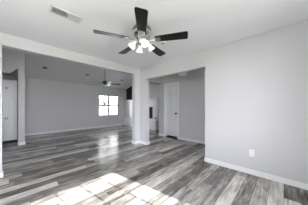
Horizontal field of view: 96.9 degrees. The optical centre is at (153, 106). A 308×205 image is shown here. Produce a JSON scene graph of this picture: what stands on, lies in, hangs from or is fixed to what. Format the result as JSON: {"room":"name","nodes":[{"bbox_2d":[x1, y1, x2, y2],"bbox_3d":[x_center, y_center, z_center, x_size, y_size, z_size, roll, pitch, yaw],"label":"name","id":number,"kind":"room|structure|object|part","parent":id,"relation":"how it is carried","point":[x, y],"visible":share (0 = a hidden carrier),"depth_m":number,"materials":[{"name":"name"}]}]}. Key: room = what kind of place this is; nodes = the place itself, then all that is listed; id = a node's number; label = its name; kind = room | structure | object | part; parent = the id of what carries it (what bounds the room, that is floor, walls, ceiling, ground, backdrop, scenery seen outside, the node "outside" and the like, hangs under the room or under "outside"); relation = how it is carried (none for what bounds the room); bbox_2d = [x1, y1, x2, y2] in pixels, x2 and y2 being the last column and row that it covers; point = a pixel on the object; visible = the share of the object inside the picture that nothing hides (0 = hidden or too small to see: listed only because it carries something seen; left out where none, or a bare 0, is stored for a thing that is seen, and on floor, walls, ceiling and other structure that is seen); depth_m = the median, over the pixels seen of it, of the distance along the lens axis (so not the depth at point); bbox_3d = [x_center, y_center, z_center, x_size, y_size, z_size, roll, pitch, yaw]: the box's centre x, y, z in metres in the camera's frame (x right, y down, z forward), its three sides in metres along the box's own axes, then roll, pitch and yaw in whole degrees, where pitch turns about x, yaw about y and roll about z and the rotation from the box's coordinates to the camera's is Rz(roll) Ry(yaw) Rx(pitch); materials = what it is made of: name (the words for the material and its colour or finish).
{"room":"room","nodes":[
{"label":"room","id":0,"kind":"room"},
{"bbox_2d":[2,47,24,73],"bbox_3d":[-4.927,-1.389,3.527,0.100,0.753,2.313,0,0,44],"label":"wall","id":1,"kind":"structure","parent":0,"point":[12,60],"depth_m":4.12,"materials":[{"name":"grey paint"}]},
{"bbox_2d":[17,68,24,142],"bbox_3d":[-4.779,-0.013,4.879,1.750,2.400,0.150,0,0,44],"label":"wall partition","id":2,"kind":"structure","parent":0,"point":[21,72],"depth_m":4.27,"materials":[{"name":"grey paint"}]},
{"bbox_2d":[2,75,125,133],"bbox_3d":[-4.451,-0.013,6.586,0.130,2.400,7.660,0,0,44],"label":"wall","id":3,"kind":"structure","parent":0,"point":[50,105],"depth_m":6.61,"materials":[{"name":"grey paint"}]},
{"bbox_2d":[25,124,122,135],"bbox_3d":[-3.707,1.145,7.263,0.014,0.085,4.753,0,0,44],"label":"baseboard","id":4,"kind":"structure","parent":3,"relation":"attached to","point":[28,134],"depth_m":6.73,"materials":[{"name":"white paint"}]},
{"bbox_2d":[98,95,118,116],"bbox_3d":[-2.757,-0.081,8.328,0.140,1.265,1.400,0,0,44],"label":"window","id":5,"kind":"structure","parent":3,"relation":"in","point":[108,105],"depth_m":8.29,"materials":[{"name":"grey plastic"}]},
{"bbox_2d":[0,32,139,172],"bbox_3d":[-2.267,-0.033,2.712,0.130,2.440,5.062,0,0,44],"label":"wall","id":6,"kind":"structure","parent":0,"point":[8,41],"depth_m":3.06,"materials":[{"name":"grey paint"}]},
{"bbox_2d":[0,141,139,177],"bbox_3d":[-2.020,1.145,2.971,0.158,0.085,4.318,0,0,44],"label":"baseboard","id":7,"kind":"structure","parent":6,"relation":"attached to","point":[133,142],"depth_m":2.40,"materials":[{"name":"white paint"}]},
{"bbox_2d":[0,125,307,204],"bbox_3d":[-1.056,1.247,3.677,9.060,0.120,8.130,0,0,44],"label":"floor","id":8,"kind":"structure","parent":0,"point":[94,166],"depth_m":2.33,"materials":[{"name":"grey laminate"}]},
{"bbox_2d":[2,79,16,143],"bbox_3d":[-4.985,0.152,4.609,0.642,2.070,0.510,0,0,44],"label":"pantry cabinet","id":9,"kind":"object","parent":8,"relation":"on","point":[9,87],"visible":0.95,"depth_m":4.48,"materials":[{"name":"white paint"}]},
{"bbox_3d":[-4.861,-0.596,4.325,0.038,0.505,0.242,0,0,44],"label":"door","id":10,"kind":"part","parent":9,"relation":"part of","materials":[{"name":"white paint"}]},
{"bbox_3d":[-4.861,0.377,4.325,0.038,1.420,0.242,0,0,44],"label":"door","id":11,"kind":"part","parent":9,"relation":"part of","materials":[{"name":"white paint"}]},
{"bbox_3d":[-4.692,-0.596,4.503,0.038,0.505,0.242,0,0,44],"label":"door","id":12,"kind":"part","parent":9,"relation":"part of","materials":[{"name":"white paint"}]},
{"bbox_3d":[-4.692,0.377,4.503,0.038,1.420,0.242,0,0,44],"label":"door","id":13,"kind":"part","parent":9,"relation":"part of","materials":[{"name":"white paint"}]},
{"bbox_2d":[123,85,158,129],"bbox_3d":[-0.870,-0.336,8.064,2.982,3.046,0.319,0,0,44],"label":"fireplace","id":14,"kind":"object","parent":8,"relation":"on","point":[153,102],"visible":0.33,"depth_m":7.62,"materials":[{"name":"white paint"}]},
{"bbox_3d":[-1.142,-1.130,8.509,1.890,1.344,0.049,0,0,44],"label":"black panel","id":15,"kind":"part","parent":14,"relation":"part of","materials":[{"name":"black paint"}]},
{"bbox_2d":[0,0,307,88],"bbox_3d":[-1.218,-1.624,3.507,9.060,0.823,7.660,0,0,44],"label":"ceiling","id":16,"kind":"structure","parent":0,"point":[208,24],"depth_m":2.12,"materials":[{"name":"white paint"}]},
{"bbox_2d":[48,5,82,23],"bbox_3d":[-1.189,-1.244,1.857,0.166,0.018,0.374,0,0,44],"label":"ceiling vent","id":17,"kind":"object","parent":16,"relation":"in","point":[53,9],"visible":1,"depth_m":1.84,"materials":[{"name":"white metal"}]},
{"bbox_2d":[92,80,119,86],"bbox_3d":[-2.146,-1.387,5.968,1.270,1.008,1.286,0,0,44],"label":"ceiling fan","id":18,"kind":"object","parent":16,"relation":"hanging from","point":[105,83],"visible":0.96,"depth_m":5.94,"materials":[{"name":"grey metal"}]},
{"bbox_2d":[93,7,187,55],"bbox_3d":[-0.190,-1.017,2.071,1.268,0.472,1.288,0,0,44],"label":"ceiling fan","id":19,"kind":"object","parent":16,"relation":"hanging from","point":[141,29],"visible":1,"depth_m":1.93,"materials":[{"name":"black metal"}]},
{"bbox_3d":[-0.579,-0.991,1.873,0.465,0.037,0.143,0,0,-22],"label":"blade","id":20,"kind":"part","parent":19,"relation":"part of","materials":[{"name":"grey wood"}]},
{"bbox_3d":[-0.458,-0.991,2.367,0.143,0.037,0.465,0,0,-40],"label":"blade","id":21,"kind":"part","parent":19,"relation":"part of","materials":[{"name":"brown wood"}]},
{"bbox_3d":[-0.321,-0.905,1.988,0.108,0.123,0.115,0,0,44],"label":"lamp shade","id":22,"kind":"part","parent":19,"relation":"part of","materials":[{"name":"white glass"}]},
{"bbox_3d":[-0.227,-0.905,2.179,0.115,0.123,0.108,0,0,44],"label":"lamp shade","id":23,"kind":"part","parent":19,"relation":"part of","materials":[{"name":"white glass"}]},
{"bbox_3d":[-0.146,-0.991,1.606,0.143,0.037,0.465,0,0,-4],"label":"blade","id":24,"kind":"part","parent":19,"relation":"part of","materials":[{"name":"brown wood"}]},
{"bbox_3d":[-0.130,-0.905,1.895,0.115,0.123,0.108,0,0,44],"label":"lamp shade","id":25,"kind":"part","parent":19,"relation":"part of","materials":[{"name":"white glass"}]},
{"bbox_3d":[-0.036,-0.905,2.085,0.108,0.123,0.115,0,0,44],"label":"lamp shade","id":26,"kind":"part","parent":19,"relation":"part of","materials":[{"name":"white glass"}]},
{"bbox_3d":[0.049,-0.991,2.405,0.143,0.037,0.465,0,0,32],"label":"blade","id":27,"kind":"part","parent":19,"relation":"part of","materials":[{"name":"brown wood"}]},
{"bbox_3d":[0.241,-0.991,1.934,0.465,0.037,0.143,0,0,14],"label":"blade","id":28,"kind":"part","parent":19,"relation":"part of","materials":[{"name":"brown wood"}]},
{"bbox_2d":[178,72,187,75],"bbox_3d":[0.951,-1.129,4.479,0.342,0.248,0.344,0,0,44],"label":"ceiling light","id":29,"kind":"object","parent":16,"relation":"attached to","point":[184,73],"visible":0.5,"depth_m":4.37,"materials":[{"name":"silver metal"}]},
{"bbox_2d":[149,83,158,98],"bbox_3d":[-0.345,-0.364,7.875,4.040,3.103,0.130,0,0,44],"label":"wall","id":30,"kind":"structure","parent":0,"point":[153,88],"depth_m":7.48,"materials":[{"name":"grey paint"}]},
{"bbox_2d":[149,77,160,83],"bbox_3d":[-1.926,-1.103,3.319,0.213,0.300,6.410,0,0,44],"label":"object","id":31,"kind":"structure","parent":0,"point":[155,80],"depth_m":5.41,"materials":[{"name":"grey paint"}]},
{"bbox_2d":[159,68,204,140],"bbox_3d":[1.520,-0.063,4.395,1.334,2.500,4.208,0,0,-31],"label":"wall","id":32,"kind":"structure","parent":0,"point":[192,85],"depth_m":4.74,"materials":[{"name":"grey paint"}]},
{"bbox_2d":[166,84,176,136],"bbox_3d":[0.695,0.157,5.298,0.580,2.060,0.168,0,0,44],"label":"door","id":33,"kind":"structure","parent":32,"relation":"in","point":[171,90],"depth_m":5.28,"materials":[{"name":"white paint"}]},
{"bbox_2d":[164,82,178,138],"bbox_3d":[0.665,0.127,5.266,0.716,2.120,0.016,0,0,44],"label":"trim","id":34,"kind":"structure","parent":32,"relation":"attached to","point":[177,83],"depth_m":5.18,"materials":[{"name":"white paint"}]},
{"bbox_2d":[159,133,204,143],"bbox_3d":[1.502,1.145,4.470,3.590,0.085,0.014,0,0,44],"label":"baseboard","id":35,"kind":"structure","parent":32,"relation":"attached to","point":[180,138],"depth_m":4.70,"materials":[{"name":"white paint"}]},
{"bbox_2d":[140,20,307,183],"bbox_3d":[1.082,-0.033,3.086,4.890,2.440,0.162,0,0,44],"label":"wall","id":36,"kind":"structure","parent":0,"point":[256,86],"depth_m":2.36,"materials":[{"name":"grey paint"}]},
{"bbox_2d":[139,140,307,189],"bbox_3d":[1.217,1.145,2.980,4.547,0.085,0.158,0,0,44],"label":"baseboard","id":37,"kind":"structure","parent":36,"relation":"attached to","point":[301,185],"depth_m":2.33,"materials":[{"name":"white paint"}]},
{"bbox_2d":[249,149,253,156],"bbox_3d":[1.722,0.812,2.403,0.072,0.116,0.009,0,0,44],"label":"wall outlet","id":38,"kind":"object","parent":36,"relation":"attached to","point":[251,152],"visible":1,"depth_m":2.40,"materials":[{"name":"white plastic"}]},
{"label":"outside","id":39,"kind":"structure","parent":0,"visible":0},
{"bbox_3d":[-1.983,1.537,8.793,75.000,0.100,70.000,0,0,44],"label":"ground","id":40,"kind":"structure","parent":39,"visible":0},
{"bbox_2d":[99,96,107,114],"bbox_3d":[-4.319,-0.154,11.811,1.399,3.487,1.222,0,0,-9],"label":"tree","id":41,"kind":"object","parent":40,"relation":"on","point":[103,102],"visible":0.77,"depth_m":11.67,"materials":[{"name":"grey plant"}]},
{"bbox_2d":[99,107,116,114],"bbox_3d":[-3.023,0.762,14.063,0.075,1.450,11.200,0,0,44],"label":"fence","id":42,"kind":"object","parent":40,"relation":"on","point":[113,110],"visible":0.08,"depth_m":12.71,"materials":[{"name":"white wood"}]},
{"bbox_2d":[99,96,116,106],"bbox_3d":[-4.638,-2.013,16.844,4.050,7.000,14.800,0,0,44],"label":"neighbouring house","id":43,"kind":"structure","parent":40,"relation":"on","point":[113,100],"depth_m":14.74,"materials":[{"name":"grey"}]}
]}

